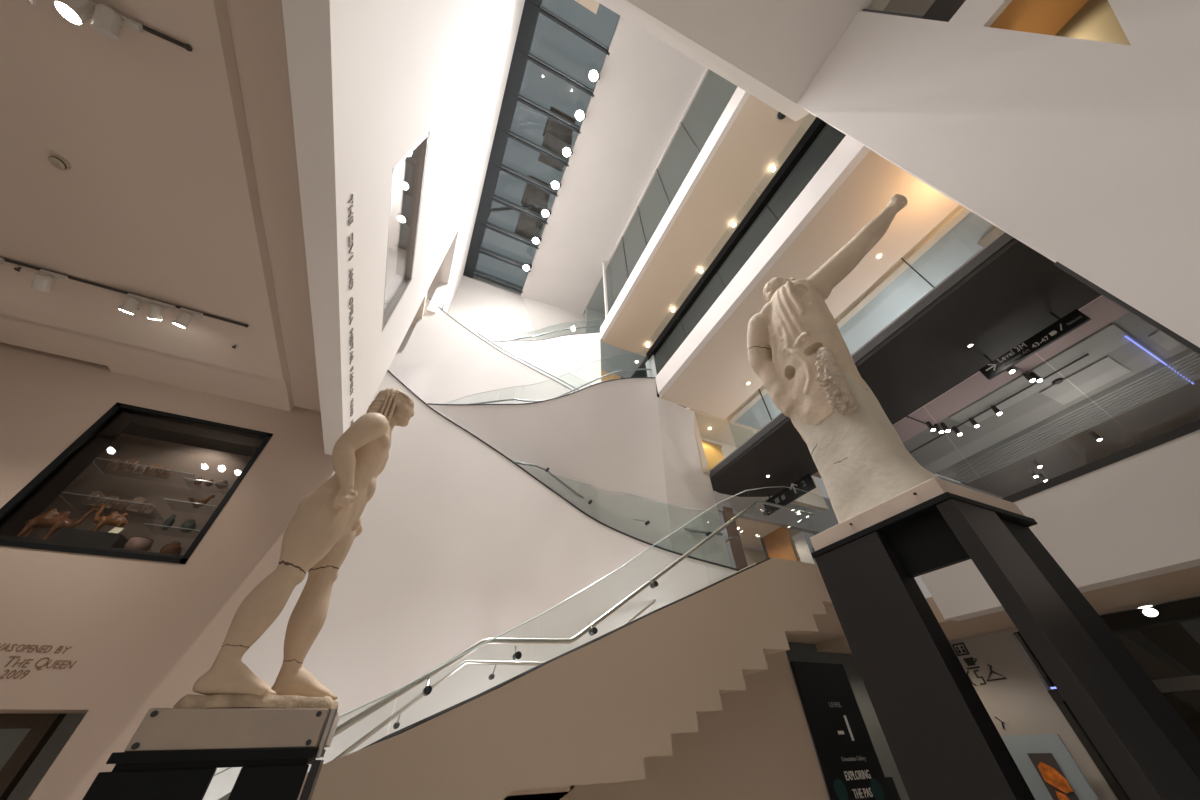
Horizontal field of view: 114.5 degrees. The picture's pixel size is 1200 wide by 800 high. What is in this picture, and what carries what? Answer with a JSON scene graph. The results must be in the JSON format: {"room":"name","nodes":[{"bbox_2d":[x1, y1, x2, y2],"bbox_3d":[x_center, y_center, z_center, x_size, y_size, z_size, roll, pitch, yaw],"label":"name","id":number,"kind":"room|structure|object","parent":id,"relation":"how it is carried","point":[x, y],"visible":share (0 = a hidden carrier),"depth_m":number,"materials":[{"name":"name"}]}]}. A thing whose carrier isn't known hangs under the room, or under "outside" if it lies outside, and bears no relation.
{"room":"museum","nodes":[
{"label":"museum","id":0,"kind":"room"},
{"bbox_2d":[0,714,85,799],"bbox_3d":[-6.685,4.059,3.870,4.600,2.850,2.800,16,-45,-19],"label":"wall","id":1,"kind":"structure","parent":0,"point":[10,740],"depth_m":4.97,"materials":[{"name":"white paint"}]},
{"bbox_2d":[0,0,288,381],"bbox_3d":[-6.550,-4.894,0.297,9.710,0.130,11.880,16,-45,-19],"label":"ceiling","id":2,"kind":"structure","parent":0,"point":[158,199],"depth_m":3.54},
{"bbox_2d":[48,154,70,169],"bbox_3d":[-4.690,-2.054,3.345,0.120,0.060,0.118,16,-45,-19],"label":"smoke detector","id":3,"kind":"object","parent":2,"relation":"attached to","point":[56,160],"visible":1,"depth_m":3.33,"materials":[{"name":"beige plastic"}]},
{"bbox_2d":[0,257,248,327],"bbox_3d":[-6.038,-1.420,4.006,3.975,0.045,0.045,16,-45,-19],"label":"track","id":4,"kind":"object","parent":2,"relation":"attached to","point":[5,259],"visible":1,"depth_m":4.23,"materials":[{"name":"grey"}]},
{"bbox_2d":[31,269,68,291],"bbox_3d":[-5.773,-1.242,4.018,0.186,0.236,0.177,-15,-44,14],"label":"track spotlight","id":5,"kind":"object","parent":4,"relation":"hanging from","point":[42,280],"visible":1,"depth_m":3.99,"materials":[{"name":"grey"}]},
{"bbox_2d":[118,293,151,314],"bbox_3d":[-5.134,-1.053,4.241,0.180,0.247,0.165,-12,-43,11],"label":"track spotlight","id":6,"kind":"object","parent":4,"relation":"hanging from","point":[130,305],"visible":0.99,"depth_m":4.21,"materials":[{"name":"grey"}]},
{"bbox_2d":[147,300,176,319],"bbox_3d":[-4.950,-0.996,4.313,0.169,0.245,0.186,-21,-46,20],"label":"track spotlight","id":7,"kind":"object","parent":4,"relation":"hanging from","point":[156,308],"visible":1,"depth_m":4.29,"materials":[{"name":"grey"}]},
{"bbox_2d":[172,307,203,327],"bbox_3d":[-4.717,-0.930,4.393,0.184,0.246,0.159,-10,-43,9],"label":"track spotlight","id":8,"kind":"object","parent":4,"relation":"hanging from","point":[184,318],"visible":1,"depth_m":4.37,"materials":[{"name":"grey"}]},
{"bbox_2d":[142,25,192,51],"bbox_3d":[-3.794,-2.815,2.559,1.745,0.045,0.045,16,-45,-19],"label":"track","id":9,"kind":"object","parent":2,"relation":"attached to","point":[187,47],"visible":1,"depth_m":2.79,"materials":[{"name":"grey"}]},
{"bbox_2d":[54,0,97,24],"bbox_3d":[-3.476,-2.619,2.587,0.200,0.244,0.151,16,-45,-19],"label":"track spotlight","id":10,"kind":"object","parent":9,"relation":"attached to","point":[77,12],"visible":0.8,"depth_m":2.54,"materials":[{"name":"grey"}]},
{"bbox_2d":[90,4,143,40],"bbox_3d":[-3.341,-2.580,2.633,0.168,0.247,0.183,-19,-45,18],"label":"track spotlight","id":11,"kind":"object","parent":9,"relation":"hanging from","point":[107,22],"visible":1,"depth_m":2.60,"materials":[{"name":"grey"}]},
{"bbox_2d":[0,342,333,799],"bbox_3d":[-8.729,1.041,2.854,10.615,6.050,0.450,16,-45,-19],"label":"wall","id":12,"kind":"structure","parent":0,"point":[140,634],"depth_m":4.14,"materials":[{"name":"beige paint"}]},
{"bbox_2d":[0,669,29,678],"bbox_3d":[-5.218,2.445,3.444,0.170,0.070,0.008,16,-45,-19],"label":"lettering","id":13,"kind":"object","parent":12,"relation":"attached to","point":[7,670],"visible":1,"depth_m":3.44,"materials":[{"name":"brown"}]},
{"bbox_2d":[0,713,65,799],"bbox_3d":[-5.944,3.550,2.759,1.740,2.070,0.130,16,-45,-19],"label":"door","id":14,"kind":"structure","parent":12,"relation":"in","point":[42,726],"depth_m":3.54,"materials":[{"name":"brown"}]},
{"bbox_2d":[0,643,71,652],"bbox_3d":[-5.247,2.293,3.566,0.520,0.060,0.008,16,-45,-19],"label":"lettering","id":15,"kind":"object","parent":12,"relation":"attached to","point":[8,645],"visible":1,"depth_m":3.57,"materials":[{"name":"brown"}]},
{"bbox_2d":[4,656,76,669],"bbox_3d":[-5.122,2.412,3.536,0.461,0.100,0.008,16,-45,-19],"label":"lettering","id":16,"kind":"object","parent":12,"relation":"attached to","point":[14,657],"visible":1,"depth_m":3.53,"materials":[{"name":"brown"}]},
{"bbox_2d":[0,402,272,563],"bbox_3d":[-5.907,1.112,5.067,2.260,2.240,1.115,16,-45,-19],"label":"display case","id":17,"kind":"object","parent":12,"relation":"attached to","point":[194,448],"visible":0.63,"depth_m":5.28,"materials":[{"name":"glass"}]},
{"bbox_2d":[16,507,103,539],"bbox_3d":[-6.145,1.411,4.394,0.521,0.464,0.142,17,-46,-20],"label":"figurine","id":18,"kind":"object","parent":17,"relation":"on","point":[51,519],"visible":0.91,"depth_m":4.35,"materials":[{"name":"brown ceramic"}]},
{"bbox_2d":[81,491,104,506],"bbox_3d":[-6.513,1.270,4.977,0.134,0.195,0.047,16,-45,-19],"label":"fragment","id":19,"kind":"object","parent":17,"relation":"on","point":[89,501],"visible":0.88,"depth_m":4.96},
{"bbox_2d":[97,496,118,508],"bbox_3d":[-6.386,1.319,5.013,0.134,0.165,0.047,16,-45,-19],"label":"fragment","id":20,"kind":"object","parent":17,"relation":"on","point":[108,502],"visible":0.8,"depth_m":5.00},
{"bbox_2d":[93,505,127,530],"bbox_3d":[-5.772,1.411,4.509,0.405,0.359,0.115,16,-45,-19],"label":"figurine","id":21,"kind":"object","parent":17,"relation":"on","point":[115,519],"visible":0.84,"depth_m":4.51,"materials":[{"name":"orange ceramic"}]},
{"bbox_2d":[102,457,122,470],"bbox_3d":[-6.635,0.870,5.272,0.134,0.170,0.047,16,-45,-19],"label":"fragment","id":22,"kind":"object","parent":17,"relation":"on","point":[110,465],"visible":0.95,"depth_m":5.25,"materials":[{"name":"stone"}]},
{"bbox_2d":[110,499,131,510],"bbox_3d":[-6.259,1.361,5.054,0.134,0.151,0.047,16,-45,-19],"label":"fragment","id":23,"kind":"object","parent":17,"relation":"on","point":[118,505],"visible":0.98,"depth_m":5.03,"materials":[{"name":"ceramic"}]},
{"bbox_2d":[116,459,138,472],"bbox_3d":[-6.508,0.899,5.325,0.134,0.192,0.047,16,-45,-19],"label":"fragment","id":24,"kind":"object","parent":17,"relation":"on","point":[124,467],"visible":0.93,"depth_m":5.30,"materials":[{"name":"stone"}]},
{"bbox_2d":[125,496,146,512],"bbox_3d":[-6.133,1.380,5.116,0.134,0.200,0.047,16,-45,-19],"label":"fragment","id":25,"kind":"object","parent":17,"relation":"on","point":[132,507],"visible":0.94,"depth_m":5.10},
{"bbox_2d":[124,536,153,550],"bbox_3d":[-5.357,1.699,4.474,0.216,0.176,0.216,16,-45,-19],"label":"pot","id":26,"kind":"object","parent":17,"relation":"on","point":[138,543],"visible":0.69,"depth_m":4.44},
{"bbox_2d":[130,465,148,474],"bbox_3d":[-6.380,0.956,5.354,0.134,0.140,0.047,16,-45,-19],"label":"fragment","id":27,"kind":"object","parent":17,"relation":"on","point":[137,469],"visible":0.98,"depth_m":5.34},
{"bbox_2d":[139,503,156,513],"bbox_3d":[-6.005,1.437,5.145,0.134,0.148,0.047,16,-45,-19],"label":"fragment","id":28,"kind":"object","parent":17,"relation":"on","point":[146,509],"visible":0.9,"depth_m":5.12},
{"bbox_2d":[143,463,162,476],"bbox_3d":[-6.254,0.976,5.416,0.134,0.187,0.047,16,-45,-19],"label":"fragment","id":29,"kind":"object","parent":17,"relation":"on","point":[150,471],"visible":0.97,"depth_m":5.40,"materials":[{"name":"ceramic"}]},
{"bbox_2d":[156,467,172,478],"bbox_3d":[-6.127,1.018,5.458,0.134,0.175,0.047,16,-45,-19],"label":"fragment","id":30,"kind":"object","parent":17,"relation":"on","point":[165,474],"visible":0.94,"depth_m":5.43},
{"bbox_2d":[160,514,176,530],"bbox_3d":[-5.301,1.504,4.753,0.090,0.186,0.090,16,-45,-19],"label":"pot","id":31,"kind":"object","parent":17,"relation":"on","point":[168,522],"visible":0.98,"depth_m":4.72,"materials":[{"name":"green ceramic"}]},
{"bbox_2d":[160,541,181,554],"bbox_3d":[-5.077,1.780,4.578,0.187,0.181,0.187,16,-45,-19],"label":"pot","id":32,"kind":"object","parent":17,"relation":"on","point":[174,547],"visible":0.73,"depth_m":4.54,"materials":[{"name":"brown ceramic"}]},
{"bbox_2d":[180,519,195,532],"bbox_3d":[-5.120,1.569,4.808,0.144,0.155,0.144,16,-45,-19],"label":"pot","id":33,"kind":"object","parent":17,"relation":"on","point":[190,524],"visible":0.97,"depth_m":4.77,"materials":[{"name":"green ceramic"}]},
{"bbox_2d":[189,495,215,507],"bbox_3d":[-5.180,1.304,5.016,0.256,0.191,0.080,16,-45,-19],"label":"bird figurine","id":34,"kind":"object","parent":17,"relation":"on","point":[206,500],"visible":0.96,"depth_m":4.97,"materials":[{"name":"brown ceramic"}]},
{"bbox_2d":[88,335,293,411],"bbox_3d":[-5.497,-0.363,5.335,2.070,0.100,0.730,16,-45,-19],"label":"ceiling strip","id":35,"kind":"object","parent":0,"point":[120,358],"visible":0.86,"depth_m":5.29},
{"bbox_2d":[225,0,320,411],"bbox_3d":[-6.364,-4.807,0.764,10.400,0.340,12.450,16,-45,-19],"label":"ceiling","id":36,"kind":"structure","parent":0,"point":[257,30],"depth_m":3.57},
{"bbox_2d":[385,159,405,289],"bbox_3d":[-4.439,-3.046,5.290,3.000,2.950,7.200,16,-45,-19],"label":"wall","id":37,"kind":"structure","parent":0,"point":[398,173],"depth_m":7.09,"materials":[{"name":"white paint"}]},
{"bbox_2d":[282,0,524,454],"bbox_3d":[-2.295,-6.351,7.024,0.255,12.240,17.400,16,-45,-19],"label":"wall","id":38,"kind":"structure","parent":0,"point":[369,79],"depth_m":4.21,"materials":[{"name":"white paint"}]},
{"bbox_2d":[348,194,353,425],"bbox_3d":[-2.997,-0.586,4.655,0.016,0.088,3.875,16,-45,-19],"label":"lettering","id":39,"kind":"object","parent":38,"relation":"attached to","point":[350,220],"visible":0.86,"depth_m":4.21,"materials":[{"name":"grey"}]},
{"bbox_2d":[382,132,428,330],"bbox_3d":[-2.919,-2.363,5.495,0.245,1.500,2.450,16,-45,-19],"label":"window","id":40,"kind":"structure","parent":38,"relation":"in","point":[415,158],"depth_m":6.00,"materials":[{"name":"grey"}]},
{"bbox_2d":[393,298,590,403],"bbox_3d":[-2.470,-0.772,10.473,5.597,5.365,0.448,4,-43,-7],"label":"staircase","id":41,"kind":"structure","parent":38,"relation":"attached to","point":[442,361],"depth_m":10.29,"materials":[{"name":"white paint"}]},
{"bbox_2d":[388,259,443,372],"bbox_3d":[-6.398,-2.599,11.092,2.500,4.100,5.100,16,-45,-19],"label":"wall","id":42,"kind":"structure","parent":0,"point":[436,280],"depth_m":12.62,"materials":[{"name":"white paint"}]},
{"bbox_2d":[410,291,427,326],"bbox_3d":[-5.873,-3.225,10.276,2.380,0.200,2.400,16,-45,-19],"label":"floor","id":43,"kind":"structure","parent":42,"relation":"attached to","point":[420,313],"depth_m":10.99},
{"bbox_2d":[447,275,584,340],"bbox_3d":[-1.916,-1.299,15.513,12.019,8.900,0.778,16,-45,-19],"label":"wall","id":44,"kind":"structure","parent":0,"point":[498,312],"depth_m":16.70,"materials":[{"name":"white paint"}]},
{"bbox_2d":[601,370,620,381],"bbox_3d":[0.280,0.582,12.536,1.150,4.200,0.100,16,-45,-19],"label":"wall","id":45,"kind":"structure","parent":0,"point":[610,377],"depth_m":13.81,"materials":[{"name":"brown"}]},
{"bbox_2d":[585,307,644,377],"bbox_3d":[2.975,-5.287,13.994,3.250,5.300,10.500,16,-45,-19],"label":"wall","id":46,"kind":"structure","parent":0,"point":[611,364],"depth_m":17.04,"materials":[{"name":"grey"}]},
{"bbox_2d":[600,68,815,356],"bbox_3d":[3.973,-5.702,13.026,5.300,5.440,7.860,16,-45,-19],"label":"balcony","id":47,"kind":"object","parent":46,"relation":"attached to","point":[731,171],"visible":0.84,"depth_m":10.08,"materials":[{"name":"white"}]},
{"bbox_2d":[486,319,600,390],"bbox_3d":[-2.516,-1.136,12.334,5.129,4.410,0.392,-1,-42,-2],"label":"staircase","id":48,"kind":"structure","parent":47,"relation":"attached to","point":[572,352],"depth_m":12.58,"materials":[{"name":"white paint"}]},
{"bbox_2d":[520,16,737,314],"bbox_3d":[2.158,-8.509,14.139,6.160,0.300,14.400,16,-45,-19],"label":"wall","id":49,"kind":"structure","parent":0,"point":[645,86],"depth_m":13.92,"materials":[{"name":"white paint"}]},
{"bbox_2d":[463,0,619,292],"bbox_3d":[-1.758,-9.665,12.720,2.685,0.600,14.400,16,-45,-19],"label":"skylight","id":50,"kind":"object","parent":49,"relation":"attached to","point":[531,9],"visible":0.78,"depth_m":13.24,"materials":[{"name":"grey"}]},
{"bbox_2d":[489,205,533,215],"bbox_3d":[-3.641,-7.638,15.528,1.972,0.260,0.270,-3,-42,1],"label":"strut","id":51,"kind":"object","parent":50,"relation":"on","point":[525,206],"visible":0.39,"depth_m":15.51,"materials":[{"name":"grey"}]},
{"bbox_2d":[589,69,599,81],"bbox_3d":[-0.182,-10.006,11.889,0.324,0.415,0.293,-11,-43,9],"label":"floodlight","id":52,"kind":"object","parent":49,"relation":"attached to","point":[593,75],"visible":1,"depth_m":11.76,"materials":[{"name":"grey metal"}]},
{"bbox_2d":[657,397,730,566],"bbox_3d":[1.563,1.657,7.251,1.040,3.710,0.700,16,-45,-19],"label":"wall","id":53,"kind":"structure","parent":0,"point":[686,484],"depth_m":7.09,"materials":[{"name":"white paint"}]},
{"bbox_2d":[560,651,828,799],"bbox_3d":[0.691,3.717,3.930,4.100,3.060,0.100,16,-45,-19],"label":"wall","id":54,"kind":"structure","parent":0,"point":[759,746],"depth_m":4.27,"materials":[{"name":"paint"}]},
{"bbox_2d":[718,511,736,568],"bbox_3d":[2.236,3.420,8.270,1.590,2.440,0.100,16,-45,-19],"label":"wall","id":55,"kind":"structure","parent":0,"point":[732,561],"depth_m":8.76,"materials":[{"name":"grey"}]},
{"bbox_2d":[631,124,845,388],"bbox_3d":[4.216,-3.147,11.734,2.740,0.070,9.100,16,-45,-19],"label":"ceiling","id":56,"kind":"structure","parent":0,"point":[829,138],"depth_m":10.37,"materials":[{"name":"grey"}]},
{"bbox_2d":[595,0,889,120],"bbox_3d":[2.456,-6.367,4.230,3.780,0.260,4.660,16,-45,-19],"label":"ceiling","id":57,"kind":"structure","parent":0,"point":[772,50],"depth_m":5.41,"materials":[{"name":"white paint"}]},
{"bbox_2d":[692,410,827,510],"bbox_3d":[3.789,1.644,8.918,4.400,1.580,0.850,16,-45,-19],"label":"wall","id":58,"kind":"structure","parent":0,"point":[809,500],"depth_m":9.35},
{"bbox_2d":[702,440,723,470],"bbox_3d":[2.586,1.388,8.792,0.740,1.050,0.045,16,-45,-19],"label":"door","id":59,"kind":"structure","parent":58,"relation":"in","point":[713,452],"depth_m":8.92,"materials":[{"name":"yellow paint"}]},
{"bbox_2d":[743,548,800,565],"bbox_3d":[3.616,5.020,10.072,6.150,2.450,0.100,16,-45,-19],"label":"wall","id":60,"kind":"structure","parent":0,"point":[752,556],"depth_m":11.03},
{"bbox_2d":[713,490,838,533],"bbox_3d":[5.049,2.901,10.510,6.400,1.200,0.150,16,-45,-19],"label":"ceiling","id":61,"kind":"structure","parent":0,"point":[821,521],"depth_m":10.11,"materials":[{"name":"grey"}]},
{"bbox_2d":[722,506,747,569],"bbox_3d":[3.089,3.599,8.572,0.250,2.540,0.200,16,-45,-19],"label":"trim","id":62,"kind":"structure","parent":61,"relation":"attached to","point":[732,530],"depth_m":8.79,"materials":[{"name":"brown"}]},
{"bbox_2d":[735,518,816,557],"bbox_3d":[4.240,3.714,10.556,5.400,0.100,1.600,16,-45,-19],"label":"wall","id":63,"kind":"structure","parent":0,"point":[750,532],"depth_m":10.28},
{"bbox_2d":[785,605,844,643],"bbox_3d":[4.000,3.663,6.189,3.330,0.110,1.850,16,-45,-19],"label":"ceiling","id":64,"kind":"structure","parent":0,"point":[829,627],"depth_m":6.09,"materials":[{"name":"paint"}]},
{"bbox_2d":[686,212,995,446],"bbox_3d":[4.905,-0.746,7.785,4.400,0.370,6.250,16,-45,-19],"label":"glass railing","id":65,"kind":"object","parent":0,"point":[959,244],"depth_m":6.54,"materials":[{"name":"clear"}]},
{"bbox_2d":[786,642,909,799],"bbox_3d":[4.081,5.439,5.980,2.370,3.100,0.100,16,-45,-19],"label":"wall","id":66,"kind":"structure","parent":0,"point":[800,652],"depth_m":6.43,"materials":[{"name":"paint"}]},
{"bbox_2d":[883,0,1002,246],"bbox_3d":[5.447,-4.892,4.641,2.700,2.800,4.500,16,-45,-19],"label":"wall","id":67,"kind":"structure","parent":0,"point":[915,7],"depth_m":5.42,"materials":[{"name":"grey"}]},
{"bbox_2d":[645,117,962,419],"bbox_3d":[3.146,-2.052,7.353,2.070,1.810,5.550,16,-45,-19],"label":"balcony","id":68,"kind":"object","parent":67,"relation":"attached to","point":[710,371],"visible":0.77,"depth_m":6.02,"materials":[{"name":"white"}]},
{"bbox_2d":[427,351,670,549],"bbox_3d":[-1.723,1.095,7.757,5.884,4.910,1.548,0,-42,-2],"label":"wall","id":69,"kind":"structure","parent":68,"relation":"attached to","point":[605,435],"depth_m":7.65,"materials":[{"name":"white paint"}]},
{"bbox_2d":[728,207,970,422],"bbox_3d":[4.089,-1.171,6.989,0.130,0.070,5.360,16,-45,-19],"label":"trim","id":70,"kind":"structure","parent":67,"relation":"attached to","point":[963,212],"depth_m":6.10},
{"bbox_2d":[936,475,1003,498],"bbox_3d":[9.073,1.088,5.300,7.500,2.740,5.900,16,-45,-19],"label":"wall","id":71,"kind":"structure","parent":0,"point":[942,478],"depth_m":8.03,"materials":[{"name":"grey"}]},
{"bbox_2d":[709,231,1101,496],"bbox_3d":[3.922,-0.103,6.411,1.690,0.980,5.615,16,-45,-19],"label":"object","id":72,"kind":"object","parent":71,"relation":"attached to","point":[1006,293],"visible":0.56,"depth_m":4.99,"materials":[{"name":"grey"}]},
{"bbox_2d":[763,474,815,515],"bbox_3d":[3.611,1.802,7.480,0.062,0.380,1.210,16,-45,-19],"label":"sign","id":73,"kind":"object","parent":72,"relation":"hanging from","point":[786,496],"visible":0.96,"depth_m":7.37,"materials":[{"name":"black"}]},
{"bbox_2d":[979,309,1090,379],"bbox_3d":[5.317,-0.714,4.827,0.059,0.320,1.060,16,-45,-19],"label":"sign","id":74,"kind":"object","parent":72,"relation":"hanging from","point":[1074,319],"visible":1,"depth_m":4.73,"materials":[{"name":"black"}]},
{"bbox_2d":[812,295,1128,478],"bbox_3d":[5.302,0.102,6.153,0.740,0.140,4.500,16,-45,-19],"label":"ceiling","id":75,"kind":"structure","parent":0,"point":[1102,311],"depth_m":5.65,"materials":[{"name":"grey"}]},
{"bbox_2d":[797,0,1199,347],"bbox_3d":[4.208,-2.885,1.858,0.300,9.850,4.340,16,-45,-19],"label":"wall","id":76,"kind":"structure","parent":0,"point":[1085,153],"depth_m":2.86,"materials":[{"name":"white paint"}]},
{"bbox_2d":[862,0,965,21],"bbox_3d":[4.277,-5.599,3.664,0.080,2.110,3.120,16,-45,-19],"label":"window","id":77,"kind":"structure","parent":76,"relation":"in","point":[940,10],"depth_m":4.14,"materials":[{"name":"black glass"}]},
{"bbox_2d":[990,0,1087,35],"bbox_3d":[4.434,-4.173,2.985,0.640,0.100,4.050,16,-45,-19],"label":"niche","id":78,"kind":"object","parent":76,"relation":"in","point":[1047,17],"depth_m":3.57,"materials":[{"name":"brown"}]},
{"bbox_2d":[1055,0,1129,44],"bbox_3d":[4.479,-3.515,2.476,0.740,1.700,4.150,16,-45,-19],"label":"wall niche","id":79,"kind":"object","parent":76,"relation":"in","point":[1096,20],"depth_m":3.42,"materials":[{"name":"beige paint"}]},
{"bbox_2d":[1054,262,1199,354],"bbox_3d":[3.272,0.398,1.490,0.080,3.650,0.024,16,-45,-19],"label":"trim","id":80,"kind":"structure","parent":76,"relation":"attached to","point":[1188,344],"depth_m":2.33,"materials":[{"name":"grey"}]},
{"bbox_2d":[815,566,1199,653],"bbox_3d":[6.281,2.022,4.459,1.810,0.310,8.100,16,-45,-19],"label":"ceiling","id":81,"kind":"structure","parent":0,"point":[1184,581],"depth_m":4.66,"materials":[{"name":"paint"}]},
{"bbox_2d":[1141,606,1157,616],"bbox_3d":[6.938,2.555,4.984,0.130,0.425,0.117,16,-45,-19],"label":"spotlight","id":82,"kind":"object","parent":81,"relation":"attached to","point":[1149,611],"visible":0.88,"depth_m":4.85,"materials":[{"name":"grey"}]},
{"bbox_2d":[949,629,1117,799],"bbox_3d":[5.724,5.179,5.572,0.200,2.850,2.250,16,-45,-19],"label":"wall","id":83,"kind":"structure","parent":0,"point":[1022,700],"depth_m":5.51,"materials":[{"name":"grey"}]},
{"bbox_2d":[952,642,969,655],"bbox_3d":[5.747,3.975,6.159,0.018,0.160,0.180,16,-45,-19],"label":"pictogram","id":84,"kind":"object","parent":83,"relation":"attached to","point":[953,645],"visible":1,"depth_m":6.15,"materials":[{"name":"grey"}]},
{"bbox_2d":[963,657,979,669],"bbox_3d":[5.770,4.086,6.000,0.020,0.140,0.213,16,-45,-19],"label":"pictogram","id":85,"kind":"object","parent":83,"relation":"attached to","point":[969,661],"visible":1,"depth_m":6.01,"materials":[{"name":"grey"}]},
{"bbox_2d":[1001,734,1098,799],"bbox_3d":[5.675,5.084,4.589,0.065,1.670,0.730,16,-45,-19],"label":"poster","id":86,"kind":"object","parent":83,"relation":"attached to","point":[1045,763],"visible":0.96,"depth_m":4.89,"materials":[{"name":"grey paper"}]},
{"bbox_2d":[1027,753,1078,799],"bbox_3d":[5.674,4.739,4.827,0.015,0.480,0.260,16,-45,-19],"label":"picture","id":87,"kind":"object","parent":86,"relation":"attached to","point":[1053,777],"depth_m":4.83,"materials":[{"name":"orange"}]},
{"bbox_2d":[1008,591,1199,799],"bbox_3d":[7.391,2.666,2.868,0.140,2.840,5.850,16,-45,-19],"label":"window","id":88,"kind":"structure","parent":83,"relation":"in","point":[1187,683],"depth_m":4.69,"materials":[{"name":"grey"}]},
{"bbox_2d":[903,312,1187,473],"bbox_3d":[7.052,-0.566,5.553,1.680,0.150,5.700,16,-45,-19],"label":"ceiling","id":89,"kind":"structure","parent":0,"point":[950,448],"depth_m":6.36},
{"bbox_2d":[909,353,1088,452],"bbox_3d":[6.089,0.214,6.173,0.034,0.034,2.734,16,-45,-19],"label":"track","id":90,"kind":"object","parent":89,"relation":"attached to","point":[1087,354],"visible":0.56,"depth_m":5.92,"materials":[{"name":"grey"}]},
{"bbox_2d":[949,323,1180,426],"bbox_3d":[7.116,-0.685,5.291,1.400,0.030,3.750,16,-45,-19],"label":"panels","id":91,"kind":"object","parent":89,"relation":"attached to","point":[1110,337],"visible":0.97,"depth_m":5.62,"materials":[{"name":"grey"}]},
{"bbox_2d":[936,348,1199,482],"bbox_3d":[8.244,-0.192,5.965,0.950,0.210,5.700,16,-45,-19],"label":"ceiling vent","id":92,"kind":"object","parent":89,"relation":"in","point":[1158,380],"visible":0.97,"depth_m":6.30,"materials":[{"name":"grey"}]},
{"bbox_2d":[920,430,1199,620],"bbox_3d":[5.816,0.763,3.526,0.300,1.000,5.700,16,-45,-19],"label":"wall","id":93,"kind":"structure","parent":0,"point":[1135,517],"depth_m":4.00,"materials":[{"name":"white paint"}]},
{"bbox_2d":[1002,419,1199,502],"bbox_3d":[5.668,-0.233,4.365,0.070,1.670,5.694,16,-45,-19],"label":"window","id":94,"kind":"structure","parent":93,"relation":"in","point":[1193,426],"depth_m":4.13,"materials":[{"name":"grey"}]},
{"bbox_2d":[960,379,1199,497],"bbox_3d":[10.553,0.468,6.822,4.150,0.150,5.700,16,-45,-19],"label":"ceiling","id":95,"kind":"structure","parent":0,"point":[1179,407],"depth_m":6.97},
{"bbox_2d":[1017,597,1199,739],"bbox_3d":[8.329,3.443,4.062,2.600,3.250,8.600,16,-45,-19],"label":"wall","id":96,"kind":"structure","parent":0,"point":[1164,645],"depth_m":6.01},
{"bbox_3d":[0.317,2.488,0.145,26.000,0.200,23.000,16,-45,-19],"label":"floor","id":97,"kind":"structure","parent":0,"visible":0},
{"bbox_2d":[82,708,338,799],"bbox_3d":[-1.499,2.056,1.099,0.665,1.816,0.495,16,-45,-19],"label":"plinth","id":98,"kind":"object","parent":97,"relation":"on","point":[173,753],"visible":1,"depth_m":1.46,"materials":[{"name":"grey metal"}]},
{"bbox_2d":[173,388,413,710],"bbox_3d":[-1.504,0.650,2.313,0.572,1.905,0.624,16,-45,-19],"label":"statue","id":99,"kind":"object","parent":98,"relation":"on","point":[319,537],"visible":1,"depth_m":1.96,"materials":[{"name":"stone"}]},
{"bbox_2d":[203,370,739,799],"bbox_3d":[-0.969,2.921,5.883,6.629,6.950,1.717,7,-43,-10],"label":"wall","id":100,"kind":"structure","parent":97,"relation":"on","point":[458,546],"depth_m":5.61,"materials":[{"name":"white paint"}]},
{"bbox_2d":[213,486,833,799],"bbox_3d":[1.622,4.640,6.213,12.500,4.700,5.400,16,-45,-19],"label":"staircase","id":101,"kind":"structure","parent":97,"relation":"on","point":[592,712],"depth_m":3.13,"materials":[{"name":"paint"}]},
{"bbox_2d":[760,526,797,560],"bbox_3d":[4.619,4.414,9.444,0.070,2.430,0.870,16,-45,-19],"label":"door","id":102,"kind":"structure","parent":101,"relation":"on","point":[777,544],"depth_m":9.96,"materials":[{"name":"brown wood"}]},
{"bbox_2d":[792,532,816,563],"bbox_3d":[5.578,4.301,9.127,1.400,2.120,0.380,16,-45,-19],"label":"shaft","id":103,"kind":"object","parent":101,"relation":"on","point":[803,544],"visible":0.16,"depth_m":9.38,"materials":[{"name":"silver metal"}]},
{"bbox_2d":[790,661,892,799],"bbox_3d":[3.037,4.555,4.509,0.960,2.480,0.060,16,-45,-19],"label":"information sign","id":104,"kind":"object","parent":97,"relation":"on","point":[849,762],"visible":1,"depth_m":4.81,"materials":[{"name":"black"}]},
{"bbox_2d":[885,777,900,799],"bbox_3d":[3.514,5.493,4.866,0.700,1.550,0.530,16,-45,-19],"label":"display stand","id":105,"kind":"object","parent":97,"relation":"on","point":[890,781],"visible":0.2,"depth_m":5.08,"materials":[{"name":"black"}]},
{"bbox_2d":[810,477,1199,799],"bbox_3d":[2.122,1.847,1.709,0.885,2.760,0.945,16,-45,-19],"label":"plinth","id":106,"kind":"object","parent":97,"relation":"on","point":[943,742],"visible":1,"depth_m":1.94,"materials":[{"name":"black metal"}]},
{"bbox_2d":[747,194,941,522],"bbox_3d":[2.186,-0.532,3.290,0.554,2.888,1.822,16,-45,-19],"label":"statue","id":107,"kind":"object","parent":106,"relation":"on","point":[796,346],"visible":0.94,"depth_m":3.34,"materials":[{"name":"stone"}]},
{"label":"outside","id":108,"kind":"structure","parent":0,"visible":0},
{"bbox_2d":[538,106,575,171],"bbox_3d":[-1.794,-10.939,16.148,1.160,4.000,1.160,16,-45,-19],"label":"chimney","id":109,"kind":"object","parent":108,"point":[557,136],"visible":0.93,"depth_m":14.99,"materials":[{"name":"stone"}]},
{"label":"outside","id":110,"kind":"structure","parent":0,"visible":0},
{"bbox_2d":[514,175,551,239],"bbox_3d":[-3.127,-9.029,18.195,1.210,4.000,1.360,16,-45,-19],"label":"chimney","id":111,"kind":"object","parent":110,"point":[528,227],"visible":0.57,"depth_m":17.09,"materials":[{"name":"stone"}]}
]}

